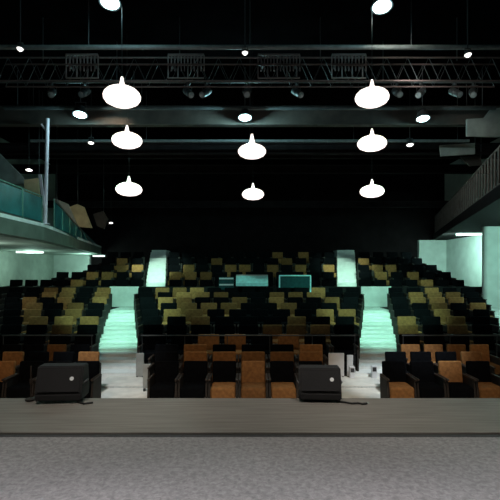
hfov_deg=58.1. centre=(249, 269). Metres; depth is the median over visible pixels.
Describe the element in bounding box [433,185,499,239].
gallery
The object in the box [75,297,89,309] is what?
chair
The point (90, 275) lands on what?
chair
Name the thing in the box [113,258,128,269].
chair
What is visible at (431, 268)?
chair
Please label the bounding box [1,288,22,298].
chair
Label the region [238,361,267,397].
chair
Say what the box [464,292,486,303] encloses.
chair
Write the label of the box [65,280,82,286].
chair
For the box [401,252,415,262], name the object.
chair
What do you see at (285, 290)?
chair
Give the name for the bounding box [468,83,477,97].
spotlight
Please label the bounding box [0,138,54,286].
wall
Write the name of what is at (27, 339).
chair
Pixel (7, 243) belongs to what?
ceiling
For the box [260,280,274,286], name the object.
chair
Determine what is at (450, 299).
chair
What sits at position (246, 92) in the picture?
spotlight
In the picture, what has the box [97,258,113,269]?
chair
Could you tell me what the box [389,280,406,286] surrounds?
chair
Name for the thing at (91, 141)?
floodlight
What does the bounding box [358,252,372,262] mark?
chair
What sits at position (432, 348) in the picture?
chair
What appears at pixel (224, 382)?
chair
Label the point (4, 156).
ceiling beam
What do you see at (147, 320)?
chair
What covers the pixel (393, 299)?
chair
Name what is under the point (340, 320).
chair
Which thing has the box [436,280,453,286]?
chair
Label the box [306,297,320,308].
chair
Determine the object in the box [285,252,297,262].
chair
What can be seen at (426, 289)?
chair
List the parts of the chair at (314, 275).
backrest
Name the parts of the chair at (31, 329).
backrest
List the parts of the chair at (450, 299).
backrest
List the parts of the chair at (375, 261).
backrest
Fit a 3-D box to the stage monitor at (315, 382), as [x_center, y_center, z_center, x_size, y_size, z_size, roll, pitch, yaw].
[0.867,1.406,5.630,0.563,0.388,0.364,0,0,3]
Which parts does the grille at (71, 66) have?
rail, rail, rail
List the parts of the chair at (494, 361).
backrest, panel, seat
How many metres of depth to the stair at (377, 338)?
13.59 m
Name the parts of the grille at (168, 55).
rail, rail, rail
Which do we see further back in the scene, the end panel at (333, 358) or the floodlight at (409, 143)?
the floodlight at (409, 143)
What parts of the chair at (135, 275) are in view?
backrest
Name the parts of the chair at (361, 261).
backrest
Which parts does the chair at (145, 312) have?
panel, backrest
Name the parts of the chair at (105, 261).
backrest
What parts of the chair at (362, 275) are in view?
backrest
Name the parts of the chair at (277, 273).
backrest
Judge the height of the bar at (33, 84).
1.319 m
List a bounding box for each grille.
[37,369,80,391]
[65,54,98,78]
[167,54,204,78]
[257,54,300,78]
[302,371,338,390]
[331,54,366,78]
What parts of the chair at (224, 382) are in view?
panel, seat, backrest, panel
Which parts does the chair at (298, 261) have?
backrest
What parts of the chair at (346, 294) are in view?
backrest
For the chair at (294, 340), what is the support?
on the tier
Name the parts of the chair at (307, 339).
backrest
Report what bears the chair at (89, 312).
on the tier at (345, 371)
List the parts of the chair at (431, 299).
backrest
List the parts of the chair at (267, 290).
backrest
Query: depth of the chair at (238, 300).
16.03 m
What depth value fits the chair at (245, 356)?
9.68 m
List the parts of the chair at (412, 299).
backrest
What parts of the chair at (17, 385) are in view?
panel, armrest, seat, backrest, panel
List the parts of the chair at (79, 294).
backrest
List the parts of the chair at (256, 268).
backrest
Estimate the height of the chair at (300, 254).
0.856 m
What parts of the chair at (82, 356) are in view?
backrest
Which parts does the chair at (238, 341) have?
backrest, seat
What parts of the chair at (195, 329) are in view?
backrest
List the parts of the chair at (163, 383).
panel, seat, backrest, panel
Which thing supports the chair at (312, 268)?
on the tier at (146, 264)
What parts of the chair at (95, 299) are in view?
backrest, panel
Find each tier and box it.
[101,307,395,377]
[144,263,434,286]
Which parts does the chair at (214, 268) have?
backrest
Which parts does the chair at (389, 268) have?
backrest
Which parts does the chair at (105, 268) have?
backrest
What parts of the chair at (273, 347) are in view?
backrest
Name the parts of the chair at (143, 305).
panel, backrest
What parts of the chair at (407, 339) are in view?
backrest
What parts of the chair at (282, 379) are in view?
panel, backrest, seat, panel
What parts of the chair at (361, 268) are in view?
backrest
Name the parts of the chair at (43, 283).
backrest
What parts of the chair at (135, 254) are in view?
backrest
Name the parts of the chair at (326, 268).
backrest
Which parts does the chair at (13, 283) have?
backrest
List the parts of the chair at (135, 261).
backrest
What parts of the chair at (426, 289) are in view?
backrest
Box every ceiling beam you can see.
[0,106,499,126]
[0,143,499,154]
[2,155,496,158]
[11,164,486,173]
[47,201,447,207]
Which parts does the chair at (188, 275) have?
backrest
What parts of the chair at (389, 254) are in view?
backrest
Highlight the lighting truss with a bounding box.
[0,17,499,87]
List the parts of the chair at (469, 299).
backrest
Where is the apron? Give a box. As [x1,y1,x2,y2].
[0,398,499,434]
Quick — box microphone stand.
[25,366,33,400]
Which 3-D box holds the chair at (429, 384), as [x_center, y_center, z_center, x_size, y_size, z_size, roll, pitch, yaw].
[3.329,2.192,8.491,0.538,0.856,0.582,0,0,0]
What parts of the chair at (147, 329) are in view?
panel, backrest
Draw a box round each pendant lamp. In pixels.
[103,77,140,108]
[111,125,141,148]
[115,176,141,195]
[238,134,265,158]
[242,183,263,199]
[355,79,388,107]
[357,129,386,151]
[360,179,383,197]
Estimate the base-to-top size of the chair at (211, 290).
0.856 m
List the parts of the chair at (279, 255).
backrest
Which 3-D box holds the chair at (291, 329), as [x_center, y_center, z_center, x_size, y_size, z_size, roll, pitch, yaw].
[1.283,1.943,12.241,0.652,0.856,0.582,0,0,0]
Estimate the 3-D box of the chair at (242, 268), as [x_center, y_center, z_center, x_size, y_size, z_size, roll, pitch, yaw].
[-0.252,0.177,21.341,0.652,0.856,0.582,0,0,0]
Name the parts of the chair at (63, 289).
backrest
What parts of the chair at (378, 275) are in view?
backrest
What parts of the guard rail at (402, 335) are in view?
rail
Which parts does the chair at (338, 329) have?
backrest, panel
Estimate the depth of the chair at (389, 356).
9.68 m
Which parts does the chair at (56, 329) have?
backrest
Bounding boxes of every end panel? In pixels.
[136,353,143,376]
[143,364,150,390]
[328,353,343,376]
[347,355,352,376]
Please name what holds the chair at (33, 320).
on the tier
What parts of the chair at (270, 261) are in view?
backrest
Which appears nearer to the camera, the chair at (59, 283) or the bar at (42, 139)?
the bar at (42, 139)
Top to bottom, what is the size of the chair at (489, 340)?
0.856 m
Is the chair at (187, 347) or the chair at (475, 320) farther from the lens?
the chair at (475, 320)
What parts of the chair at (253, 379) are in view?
panel, backrest, seat, panel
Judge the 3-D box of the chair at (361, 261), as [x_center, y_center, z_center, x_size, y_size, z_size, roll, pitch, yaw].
[5.671,-0.162,22.241,0.645,0.856,0.582,0,0,0]
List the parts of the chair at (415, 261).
backrest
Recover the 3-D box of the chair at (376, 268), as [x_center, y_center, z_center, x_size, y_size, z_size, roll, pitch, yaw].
[6.097,0.177,21.341,0.631,0.856,0.582,0,0,0]
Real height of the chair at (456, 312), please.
0.856 m
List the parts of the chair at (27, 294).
backrest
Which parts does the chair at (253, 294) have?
backrest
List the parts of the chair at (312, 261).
backrest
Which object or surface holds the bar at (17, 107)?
hanging from the ceiling at (137, 22)
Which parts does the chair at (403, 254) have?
backrest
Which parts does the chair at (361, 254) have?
backrest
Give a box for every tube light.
[15,251,43,252]
[456,233,481,235]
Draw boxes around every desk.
[219,277,233,289]
[236,275,267,287]
[279,275,310,291]
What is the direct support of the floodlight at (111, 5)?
hanging from the ceiling at (137, 22)
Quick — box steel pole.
[38,118,49,224]
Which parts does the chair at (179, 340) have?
backrest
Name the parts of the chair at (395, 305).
panel, backrest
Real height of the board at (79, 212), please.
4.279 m
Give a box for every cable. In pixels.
[77,401,92,403]
[339,401,367,404]
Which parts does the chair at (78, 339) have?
backrest, panel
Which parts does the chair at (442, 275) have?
backrest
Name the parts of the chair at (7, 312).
backrest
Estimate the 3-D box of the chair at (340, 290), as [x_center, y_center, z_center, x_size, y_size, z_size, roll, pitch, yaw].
[3.400,1.127,17.641,0.663,0.856,0.582,0,0,0]
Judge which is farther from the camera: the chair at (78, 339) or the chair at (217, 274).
the chair at (217, 274)
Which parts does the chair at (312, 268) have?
backrest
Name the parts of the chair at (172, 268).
backrest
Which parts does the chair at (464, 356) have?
backrest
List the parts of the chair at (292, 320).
backrest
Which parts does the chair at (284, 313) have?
backrest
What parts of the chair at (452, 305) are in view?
backrest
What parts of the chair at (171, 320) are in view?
backrest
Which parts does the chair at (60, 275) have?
backrest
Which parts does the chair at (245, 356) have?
backrest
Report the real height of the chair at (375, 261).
0.856 m
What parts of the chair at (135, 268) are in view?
backrest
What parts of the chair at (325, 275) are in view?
backrest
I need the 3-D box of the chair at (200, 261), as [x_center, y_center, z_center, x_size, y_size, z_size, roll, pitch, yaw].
[-2.358,-0.162,22.241,0.654,0.856,0.582,0,0,0]
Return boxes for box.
[349,366,354,377]
[371,365,376,377]
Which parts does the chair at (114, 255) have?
backrest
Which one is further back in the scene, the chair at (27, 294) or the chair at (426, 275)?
the chair at (426, 275)
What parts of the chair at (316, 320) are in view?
backrest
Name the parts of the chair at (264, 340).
backrest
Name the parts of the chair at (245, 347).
backrest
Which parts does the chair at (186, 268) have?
backrest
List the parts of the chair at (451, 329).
backrest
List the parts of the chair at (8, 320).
backrest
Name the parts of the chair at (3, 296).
backrest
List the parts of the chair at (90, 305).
backrest, panel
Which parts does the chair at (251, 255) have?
backrest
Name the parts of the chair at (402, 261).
backrest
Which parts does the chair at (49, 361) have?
backrest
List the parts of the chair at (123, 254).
backrest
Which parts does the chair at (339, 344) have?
backrest, seat, panel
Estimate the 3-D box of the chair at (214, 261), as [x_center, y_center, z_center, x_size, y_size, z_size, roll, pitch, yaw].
[-1.659,-0.162,22.241,0.654,0.856,0.582,0,0,0]
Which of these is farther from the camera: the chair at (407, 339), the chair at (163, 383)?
the chair at (407, 339)
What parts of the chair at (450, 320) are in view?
backrest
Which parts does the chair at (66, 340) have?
backrest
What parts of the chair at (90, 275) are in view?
backrest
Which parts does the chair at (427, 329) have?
backrest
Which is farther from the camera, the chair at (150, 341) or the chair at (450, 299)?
the chair at (450, 299)
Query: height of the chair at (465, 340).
0.856 m
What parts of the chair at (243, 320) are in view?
backrest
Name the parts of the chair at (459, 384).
panel, backrest, seat, armrest, panel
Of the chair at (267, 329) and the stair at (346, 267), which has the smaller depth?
the chair at (267, 329)
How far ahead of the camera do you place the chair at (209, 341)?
11.53 m
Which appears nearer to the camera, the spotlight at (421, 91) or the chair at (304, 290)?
the spotlight at (421, 91)
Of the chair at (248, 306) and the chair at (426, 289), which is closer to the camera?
the chair at (248, 306)
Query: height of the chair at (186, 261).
0.856 m
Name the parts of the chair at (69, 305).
backrest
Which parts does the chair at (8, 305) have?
backrest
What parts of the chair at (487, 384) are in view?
panel, backrest, seat, panel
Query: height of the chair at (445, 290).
0.856 m
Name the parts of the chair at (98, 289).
backrest, panel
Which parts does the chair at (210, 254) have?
backrest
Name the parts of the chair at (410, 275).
backrest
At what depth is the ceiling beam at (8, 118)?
14.19 m
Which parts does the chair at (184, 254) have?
backrest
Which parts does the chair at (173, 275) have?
backrest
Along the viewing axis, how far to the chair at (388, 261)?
22.42 m
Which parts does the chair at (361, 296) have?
backrest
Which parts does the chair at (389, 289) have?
backrest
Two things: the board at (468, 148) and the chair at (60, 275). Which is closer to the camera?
the board at (468, 148)
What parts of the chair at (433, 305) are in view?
backrest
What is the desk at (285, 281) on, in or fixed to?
on the tier at (345, 371)
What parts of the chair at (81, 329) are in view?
backrest, panel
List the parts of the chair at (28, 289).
backrest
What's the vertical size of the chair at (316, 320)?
0.856 m
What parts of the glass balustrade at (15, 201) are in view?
handrail, post, post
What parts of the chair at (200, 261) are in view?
backrest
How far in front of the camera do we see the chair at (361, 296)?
17.83 m
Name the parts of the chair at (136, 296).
backrest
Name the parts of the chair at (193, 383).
panel, seat, backrest, panel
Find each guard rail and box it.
[2,335,92,351]
[141,335,355,366]
[402,335,497,355]
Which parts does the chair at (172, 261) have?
backrest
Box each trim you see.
[0,213,100,247]
[0,435,499,436]
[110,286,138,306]
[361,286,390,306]
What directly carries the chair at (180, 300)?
on the tier
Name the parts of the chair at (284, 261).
backrest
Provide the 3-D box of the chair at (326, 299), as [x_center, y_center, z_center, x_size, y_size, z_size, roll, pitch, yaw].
[2.930,1.399,15.841,0.651,0.856,0.582,0,0,0]
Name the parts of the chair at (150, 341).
seat, backrest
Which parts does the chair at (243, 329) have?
backrest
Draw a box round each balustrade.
[0,179,42,222]
[53,198,95,245]
[435,145,499,231]
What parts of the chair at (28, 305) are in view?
backrest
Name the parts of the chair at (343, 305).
backrest, panel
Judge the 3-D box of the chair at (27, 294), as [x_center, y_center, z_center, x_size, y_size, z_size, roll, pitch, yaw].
[-8.238,1.263,16.741,0.653,0.856,0.582,0,0,0]
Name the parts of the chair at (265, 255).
backrest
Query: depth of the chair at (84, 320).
13.32 m
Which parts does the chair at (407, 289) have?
backrest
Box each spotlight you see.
[47,83,56,97]
[78,83,90,97]
[183,83,193,97]
[199,83,211,97]
[243,83,250,97]
[291,83,303,97]
[392,83,402,97]
[415,83,425,98]
[448,83,462,97]
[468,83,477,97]
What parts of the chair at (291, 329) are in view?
backrest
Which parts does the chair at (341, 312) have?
backrest, panel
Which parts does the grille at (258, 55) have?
rail, rail, rail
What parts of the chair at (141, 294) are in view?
backrest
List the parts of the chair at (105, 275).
backrest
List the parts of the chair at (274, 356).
backrest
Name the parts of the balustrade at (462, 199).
rail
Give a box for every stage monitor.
[34,363,88,402]
[297,365,342,400]
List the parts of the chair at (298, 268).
backrest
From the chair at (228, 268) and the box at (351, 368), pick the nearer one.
the box at (351, 368)
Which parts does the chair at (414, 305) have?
backrest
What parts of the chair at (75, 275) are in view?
backrest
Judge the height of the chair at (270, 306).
0.856 m
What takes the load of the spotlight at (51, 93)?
hanging from the bar at (116, 41)
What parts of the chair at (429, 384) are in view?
panel, backrest, seat, armrest, panel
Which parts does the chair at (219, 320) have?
backrest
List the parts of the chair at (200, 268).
backrest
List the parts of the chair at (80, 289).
backrest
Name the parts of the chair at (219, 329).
backrest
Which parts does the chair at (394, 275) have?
backrest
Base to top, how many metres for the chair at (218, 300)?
0.856 m
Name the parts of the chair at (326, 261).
backrest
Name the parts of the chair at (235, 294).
backrest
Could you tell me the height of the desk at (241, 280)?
1.359 m
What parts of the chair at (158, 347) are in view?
panel, backrest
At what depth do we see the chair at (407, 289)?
17.83 m
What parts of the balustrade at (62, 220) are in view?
post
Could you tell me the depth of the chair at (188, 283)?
19.73 m
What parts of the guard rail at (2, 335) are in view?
rail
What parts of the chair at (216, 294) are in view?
backrest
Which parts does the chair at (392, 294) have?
backrest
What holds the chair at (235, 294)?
on the tier at (345, 371)
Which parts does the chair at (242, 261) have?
backrest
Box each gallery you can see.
[0,217,100,254]
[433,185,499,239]
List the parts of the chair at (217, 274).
backrest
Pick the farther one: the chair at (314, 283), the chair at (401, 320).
the chair at (314, 283)
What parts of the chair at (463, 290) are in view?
backrest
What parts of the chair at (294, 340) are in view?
backrest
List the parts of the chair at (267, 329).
backrest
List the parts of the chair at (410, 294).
backrest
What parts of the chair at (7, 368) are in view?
panel, backrest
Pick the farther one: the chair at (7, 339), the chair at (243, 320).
the chair at (243, 320)
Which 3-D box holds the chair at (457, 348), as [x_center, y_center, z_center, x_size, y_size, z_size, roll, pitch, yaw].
[4.892,2.192,10.441,0.538,0.856,0.582,0,0,0]
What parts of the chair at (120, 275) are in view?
backrest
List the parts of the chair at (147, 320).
panel, backrest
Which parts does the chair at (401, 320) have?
backrest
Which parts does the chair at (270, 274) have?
backrest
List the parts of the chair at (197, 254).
backrest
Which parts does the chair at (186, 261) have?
backrest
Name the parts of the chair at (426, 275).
backrest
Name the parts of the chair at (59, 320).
backrest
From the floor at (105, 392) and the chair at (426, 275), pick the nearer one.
the floor at (105, 392)
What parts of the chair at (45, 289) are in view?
backrest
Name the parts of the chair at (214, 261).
backrest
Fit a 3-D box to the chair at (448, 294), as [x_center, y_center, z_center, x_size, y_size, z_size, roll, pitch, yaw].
[7.657,1.263,16.741,0.663,0.856,0.582,0,0,0]
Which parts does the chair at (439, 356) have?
backrest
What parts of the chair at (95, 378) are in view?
seat, backrest, panel, armrest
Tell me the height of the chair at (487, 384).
0.856 m
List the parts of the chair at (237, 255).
backrest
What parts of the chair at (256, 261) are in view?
backrest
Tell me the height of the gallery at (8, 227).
0.400 m
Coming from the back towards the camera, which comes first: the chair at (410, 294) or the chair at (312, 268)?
the chair at (312, 268)
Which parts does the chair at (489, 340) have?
backrest, seat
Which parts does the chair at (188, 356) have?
backrest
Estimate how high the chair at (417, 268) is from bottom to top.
0.856 m
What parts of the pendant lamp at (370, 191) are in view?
lamp shade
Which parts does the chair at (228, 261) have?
backrest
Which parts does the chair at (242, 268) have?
backrest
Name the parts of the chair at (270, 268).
backrest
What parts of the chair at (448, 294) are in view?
backrest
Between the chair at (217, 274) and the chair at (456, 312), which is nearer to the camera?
the chair at (456, 312)
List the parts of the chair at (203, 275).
backrest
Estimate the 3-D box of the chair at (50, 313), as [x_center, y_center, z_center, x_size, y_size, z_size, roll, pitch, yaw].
[-6.247,1.671,14.041,0.640,0.856,0.582,0,0,0]
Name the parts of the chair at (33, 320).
backrest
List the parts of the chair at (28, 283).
backrest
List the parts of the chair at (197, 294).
backrest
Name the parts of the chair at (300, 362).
backrest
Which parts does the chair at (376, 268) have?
backrest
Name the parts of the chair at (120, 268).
backrest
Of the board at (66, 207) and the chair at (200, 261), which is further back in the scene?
the chair at (200, 261)
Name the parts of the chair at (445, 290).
backrest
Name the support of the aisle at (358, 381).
on the floor at (105, 392)
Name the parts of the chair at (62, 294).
backrest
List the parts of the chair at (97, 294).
backrest, panel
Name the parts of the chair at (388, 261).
backrest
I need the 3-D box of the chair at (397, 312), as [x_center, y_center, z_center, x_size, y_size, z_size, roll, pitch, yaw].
[4.835,1.671,14.041,0.617,0.856,0.582,0,0,0]
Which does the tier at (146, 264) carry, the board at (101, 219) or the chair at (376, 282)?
the chair at (376, 282)
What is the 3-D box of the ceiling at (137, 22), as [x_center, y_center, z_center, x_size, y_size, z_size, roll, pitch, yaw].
[0.000,-6.200,11.950,23.600,0.200,29.900,0,0,0]
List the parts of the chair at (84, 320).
backrest, panel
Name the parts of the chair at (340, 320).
backrest, panel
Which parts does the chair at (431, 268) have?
backrest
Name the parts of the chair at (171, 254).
backrest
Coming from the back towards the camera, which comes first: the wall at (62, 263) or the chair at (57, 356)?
the wall at (62, 263)
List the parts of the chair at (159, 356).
panel, backrest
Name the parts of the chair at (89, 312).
backrest, panel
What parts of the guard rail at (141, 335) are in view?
rail, post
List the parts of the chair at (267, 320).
backrest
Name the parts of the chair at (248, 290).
backrest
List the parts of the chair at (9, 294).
backrest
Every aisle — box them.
[101,376,142,387]
[341,376,379,387]
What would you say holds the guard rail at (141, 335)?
on the tier at (345, 371)
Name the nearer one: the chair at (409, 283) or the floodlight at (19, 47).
the floodlight at (19, 47)
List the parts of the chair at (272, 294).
backrest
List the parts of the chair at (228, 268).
backrest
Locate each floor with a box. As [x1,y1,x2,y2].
[0,437,499,499]
[101,378,379,397]
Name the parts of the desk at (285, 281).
rail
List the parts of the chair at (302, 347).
backrest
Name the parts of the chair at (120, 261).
backrest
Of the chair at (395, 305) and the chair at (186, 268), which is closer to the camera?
the chair at (395, 305)
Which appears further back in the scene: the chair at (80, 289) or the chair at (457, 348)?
the chair at (80, 289)
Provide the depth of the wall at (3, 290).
18.72 m
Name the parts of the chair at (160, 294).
backrest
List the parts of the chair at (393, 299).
backrest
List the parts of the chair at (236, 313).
backrest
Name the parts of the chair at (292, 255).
backrest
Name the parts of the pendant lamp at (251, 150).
stem, lamp shade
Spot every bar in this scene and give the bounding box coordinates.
[0,0,499,49]
[0,41,499,82]
[3,70,496,109]
[30,92,469,141]
[33,84,466,105]
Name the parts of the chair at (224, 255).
backrest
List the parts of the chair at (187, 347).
backrest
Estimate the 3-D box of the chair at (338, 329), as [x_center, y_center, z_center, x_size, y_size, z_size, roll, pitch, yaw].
[2.606,1.943,12.241,0.652,0.856,0.582,0,0,0]
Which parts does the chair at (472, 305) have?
backrest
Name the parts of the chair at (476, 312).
backrest, panel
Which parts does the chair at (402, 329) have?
panel, backrest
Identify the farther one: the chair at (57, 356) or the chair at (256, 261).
the chair at (256, 261)
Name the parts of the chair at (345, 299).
backrest, panel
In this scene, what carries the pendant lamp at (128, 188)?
hanging from the ceiling at (137, 22)
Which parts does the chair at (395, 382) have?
panel, backrest, seat, panel, armrest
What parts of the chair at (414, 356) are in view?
backrest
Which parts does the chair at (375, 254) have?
backrest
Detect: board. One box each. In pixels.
[0,154,24,185]
[24,90,39,196]
[56,199,76,223]
[70,204,91,227]
[93,142,107,228]
[439,143,474,156]
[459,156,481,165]
[466,108,499,137]
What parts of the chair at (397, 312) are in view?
panel, backrest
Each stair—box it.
[99,307,136,377]
[146,250,169,286]
[333,250,356,286]
[353,307,396,377]
[491,309,499,325]
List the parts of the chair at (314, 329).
backrest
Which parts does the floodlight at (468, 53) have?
drop rod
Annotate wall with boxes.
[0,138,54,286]
[0,287,481,298]
[54,255,90,277]
[55,174,444,264]
[417,240,445,271]
[445,138,499,286]
[482,226,499,308]
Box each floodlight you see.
[16,0,23,51]
[72,71,87,118]
[88,90,93,144]
[99,0,120,10]
[238,108,251,121]
[242,0,247,54]
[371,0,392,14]
[406,90,413,146]
[416,67,430,122]
[464,0,471,57]
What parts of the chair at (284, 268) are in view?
backrest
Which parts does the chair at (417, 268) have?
backrest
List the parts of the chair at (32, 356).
backrest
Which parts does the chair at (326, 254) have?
backrest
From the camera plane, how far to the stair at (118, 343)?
13.14 m
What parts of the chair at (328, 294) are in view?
backrest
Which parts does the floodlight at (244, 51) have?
drop rod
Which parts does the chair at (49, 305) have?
backrest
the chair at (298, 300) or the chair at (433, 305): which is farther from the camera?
the chair at (298, 300)
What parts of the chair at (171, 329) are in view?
backrest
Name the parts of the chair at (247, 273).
backrest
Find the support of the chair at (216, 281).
on the tier at (146, 264)
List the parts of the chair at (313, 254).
backrest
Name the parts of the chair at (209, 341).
backrest, seat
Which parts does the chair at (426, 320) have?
backrest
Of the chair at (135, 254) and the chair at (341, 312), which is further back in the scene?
the chair at (135, 254)
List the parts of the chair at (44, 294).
backrest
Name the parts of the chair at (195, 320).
backrest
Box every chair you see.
[0,292,21,303]
[0,303,22,316]
[0,309,20,324]
[0,316,23,332]
[0,325,22,333]
[0,334,21,353]
[0,344,20,360]
[0,361,16,397]
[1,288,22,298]
[2,352,23,366]
[3,280,22,286]
[4,361,43,397]
[15,352,48,372]
[19,280,37,286]
[20,292,39,302]
[20,325,47,342]
[21,288,40,297]
[21,303,42,316]
[21,316,48,333]
[21,334,46,351]
[22,297,36,309]
[22,309,40,324]
[24,344,43,360]
[34,280,52,286]
[34,361,71,394]
[37,292,56,302]
[39,288,57,297]
[40,297,54,309]
[41,303,62,315]
[44,309,61,324]
[44,334,71,351]
[45,325,73,342]
[47,316,74,333]
[47,344,66,360]
[50,280,67,286]
[51,272,69,285]
[53,352,74,362]
[54,292,74,302]
[56,288,75,297]
[57,297,71,309]
[61,303,83,315]
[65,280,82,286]
[65,309,81,324]
[66,272,84,285]
[67,334,97,351]
[70,325,98,351]
[70,344,89,362]
[72,292,92,302]
[72,316,100,342]
[74,288,92,297]
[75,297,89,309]
[76,361,101,397]
[78,309,103,337]
[78,352,100,372]
[81,280,98,286]
[82,272,99,285]
[82,303,105,325]
[83,265,98,277]
[86,297,107,318]
[89,292,109,312]
[92,288,111,309]
[96,280,113,286]
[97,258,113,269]
[97,272,114,285]
[98,265,113,277]
[104,252,117,262]
[112,272,129,285]
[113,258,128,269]
[113,265,128,277]
[116,280,128,285]
[117,252,130,262]
[128,258,143,269]
[128,265,144,277]
[128,272,144,285]
[130,252,144,268]
[131,280,144,286]
[134,288,151,306]
[134,292,153,311]
[135,297,154,316]
[135,303,156,329]
[136,309,158,337]
[137,316,163,338]
[137,325,164,352]
[138,334,167,363]
[147,352,180,385]
[147,361,180,397]
[148,344,179,363]
[154,288,168,298]
[155,292,173,303]
[157,297,172,309]
[159,303,176,316]
[162,309,180,324]
[163,316,187,332]
[165,325,188,343]
[166,252,179,266]
[166,258,180,269]
[166,265,180,280]
[166,272,182,285]
[166,280,181,286]
[169,334,194,355]
[172,288,186,298]
[173,292,190,302]
[177,297,191,308]
[177,361,209,397]
[179,344,208,362]
[179,352,209,373]
[180,252,192,262]
[181,258,194,269]
[181,265,194,277]
[181,303,196,315]
[182,272,197,285]
[182,280,196,286]
[185,309,202,324]
[187,316,211,332]
[189,325,212,343]
[190,288,203,298]
[192,292,210,302]
[193,252,205,263]
[195,258,208,269]
[195,265,208,277]
[195,297,209,308]
[196,334,220,360]
[197,280,212,286]
[198,272,212,285]
[201,303,216,315]
[206,252,218,263]
[207,288,220,298]
[207,309,224,325]
[208,344,237,362]
[208,352,238,377]
[208,361,238,397]
[209,258,222,269]
[209,265,222,277]
[211,292,229,302]
[212,316,235,333]
[213,272,226,285]
[213,280,218,286]
[213,325,235,343]
[214,297,228,308]
[219,252,231,263]
[221,303,236,315]
[223,265,237,276]
[223,334,247,369]
[224,258,236,269]
[225,288,238,298]
[229,309,245,333]
[230,272,241,279]
[230,292,247,302]
[232,252,244,263]
[232,297,246,308]
[237,316,259,333]
[237,325,259,343]
[238,258,250,271]
[238,265,251,274]
[238,352,267,374]
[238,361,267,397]
[239,344,267,363]
[241,303,256,315]
[242,288,255,302]
[245,252,257,263]
[245,272,257,286]
[249,292,267,302]
[249,334,274,355]
[251,309,267,333]
[252,258,265,271]
[252,265,265,274]
[258,252,270,263]
[259,288,272,302]
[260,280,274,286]
[261,272,274,285]
[261,303,276,315]
[261,325,283,343]
[262,316,284,333]
[266,258,279,271]
[266,265,279,277]
[268,292,286,302]
[268,344,297,363]
[268,352,297,374]
[268,361,298,397]
[269,297,283,308]
[271,252,284,262]
[273,309,289,332]
[275,272,287,285]
[276,334,300,355]
[277,288,290,298]
[280,258,293,271]
[280,265,293,274]
[281,303,296,315]
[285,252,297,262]
[285,325,307,343]
[286,316,309,333]
[287,292,305,302]
[287,297,302,308]
[291,272,302,274]
[294,258,308,272]
[294,265,308,274]
[294,288,307,298]
[295,309,311,325]
[297,344,327,364]
[297,352,325,365]
[297,361,321,376]
[298,252,310,262]
[301,303,316,315]
[302,334,330,356]
[305,292,323,302]
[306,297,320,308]
[307,272,321,285]
[308,258,322,269]
[309,265,322,277]
[309,325,331,343]
[310,316,333,332]
[311,252,323,262]
[311,280,321,286]
[311,288,324,298]
[316,309,335,324]
[321,272,336,285]
[321,303,337,316]
[322,258,336,269]
[322,280,336,286]
[323,265,336,277]
[324,252,336,263]
[324,297,340,309]
[325,292,342,303]
[329,288,343,298]
[329,334,358,370]
[332,325,359,358]
[334,316,359,335]
[338,309,360,337]
[341,303,361,329]
[343,297,362,321]
[344,292,362,304]
[346,288,363,309]
[357,258,371,269]
[357,265,372,282]
[357,280,370,286]
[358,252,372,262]
[358,272,374,285]
[371,258,385,269]
[371,265,386,277]
[373,252,386,262]
[374,272,390,285]
[374,280,386,285]
[380,361,416,397]
[385,258,399,269]
[385,265,399,277]
[385,352,409,372]
[387,252,400,262]
[387,288,407,309]
[388,292,409,312]
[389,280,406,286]
[390,272,406,285]
[390,297,411,318]
[391,303,413,325]
[393,309,417,336]
[395,316,422,332]
[396,325,423,348]
[397,334,423,351]
[398,258,412,269]
[398,265,413,277]
[400,344,419,362]
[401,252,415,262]
[405,280,421,286]
[406,272,423,285]
[406,288,426,297]
[407,292,428,303]
[408,361,446,397]
[409,352,437,372]
[410,297,430,309]
[411,258,426,269]
[412,265,427,277]
[412,303,433,315]
[414,309,430,324]
[420,280,437,286]
[420,316,446,333]
[421,325,448,342]
[422,272,439,285]
[422,334,446,351]
[423,344,442,362]
[424,288,444,297]
[425,265,441,277]
[426,292,447,303]
[429,297,450,309]
[431,303,452,315]
[433,309,449,324]
[435,352,465,373]
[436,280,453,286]
[436,361,476,397]
[438,272,455,285]
[443,288,463,297]
[445,292,466,303]
[445,316,471,333]
[446,325,473,343]
[446,344,465,360]
[447,334,470,351]
[448,297,469,309]
[450,303,472,316]
[451,280,469,286]
[453,309,470,324]
[460,352,495,373]
[461,288,482,296]
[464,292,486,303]
[465,361,499,397]
[467,297,491,309]
[469,303,494,316]
[469,344,499,376]
[470,316,499,334]
[472,334,499,357]
[473,309,498,325]
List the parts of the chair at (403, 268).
backrest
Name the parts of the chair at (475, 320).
backrest, panel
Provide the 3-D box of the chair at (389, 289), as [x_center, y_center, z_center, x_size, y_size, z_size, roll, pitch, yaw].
[5.774,1.127,17.641,0.663,0.856,0.582,0,0,0]
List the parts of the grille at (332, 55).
rail, rail, rail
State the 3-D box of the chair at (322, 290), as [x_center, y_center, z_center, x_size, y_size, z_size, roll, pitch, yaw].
[2.712,1.127,17.641,0.663,0.856,0.582,0,0,0]
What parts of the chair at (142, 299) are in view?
backrest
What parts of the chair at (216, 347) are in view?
backrest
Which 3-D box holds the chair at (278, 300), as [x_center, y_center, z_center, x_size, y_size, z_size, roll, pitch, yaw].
[0.950,1.399,15.841,0.651,0.856,0.582,0,0,0]
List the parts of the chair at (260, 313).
backrest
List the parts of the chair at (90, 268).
backrest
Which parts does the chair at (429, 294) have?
backrest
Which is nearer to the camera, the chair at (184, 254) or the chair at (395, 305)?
the chair at (395, 305)
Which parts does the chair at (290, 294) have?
backrest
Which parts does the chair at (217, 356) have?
backrest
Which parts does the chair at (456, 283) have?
backrest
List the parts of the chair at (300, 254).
backrest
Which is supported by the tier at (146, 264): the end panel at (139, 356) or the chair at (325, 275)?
the chair at (325, 275)
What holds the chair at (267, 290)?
on the tier at (345, 371)
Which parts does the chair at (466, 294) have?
backrest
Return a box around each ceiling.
[0,0,499,163]
[0,235,95,254]
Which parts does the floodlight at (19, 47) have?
drop rod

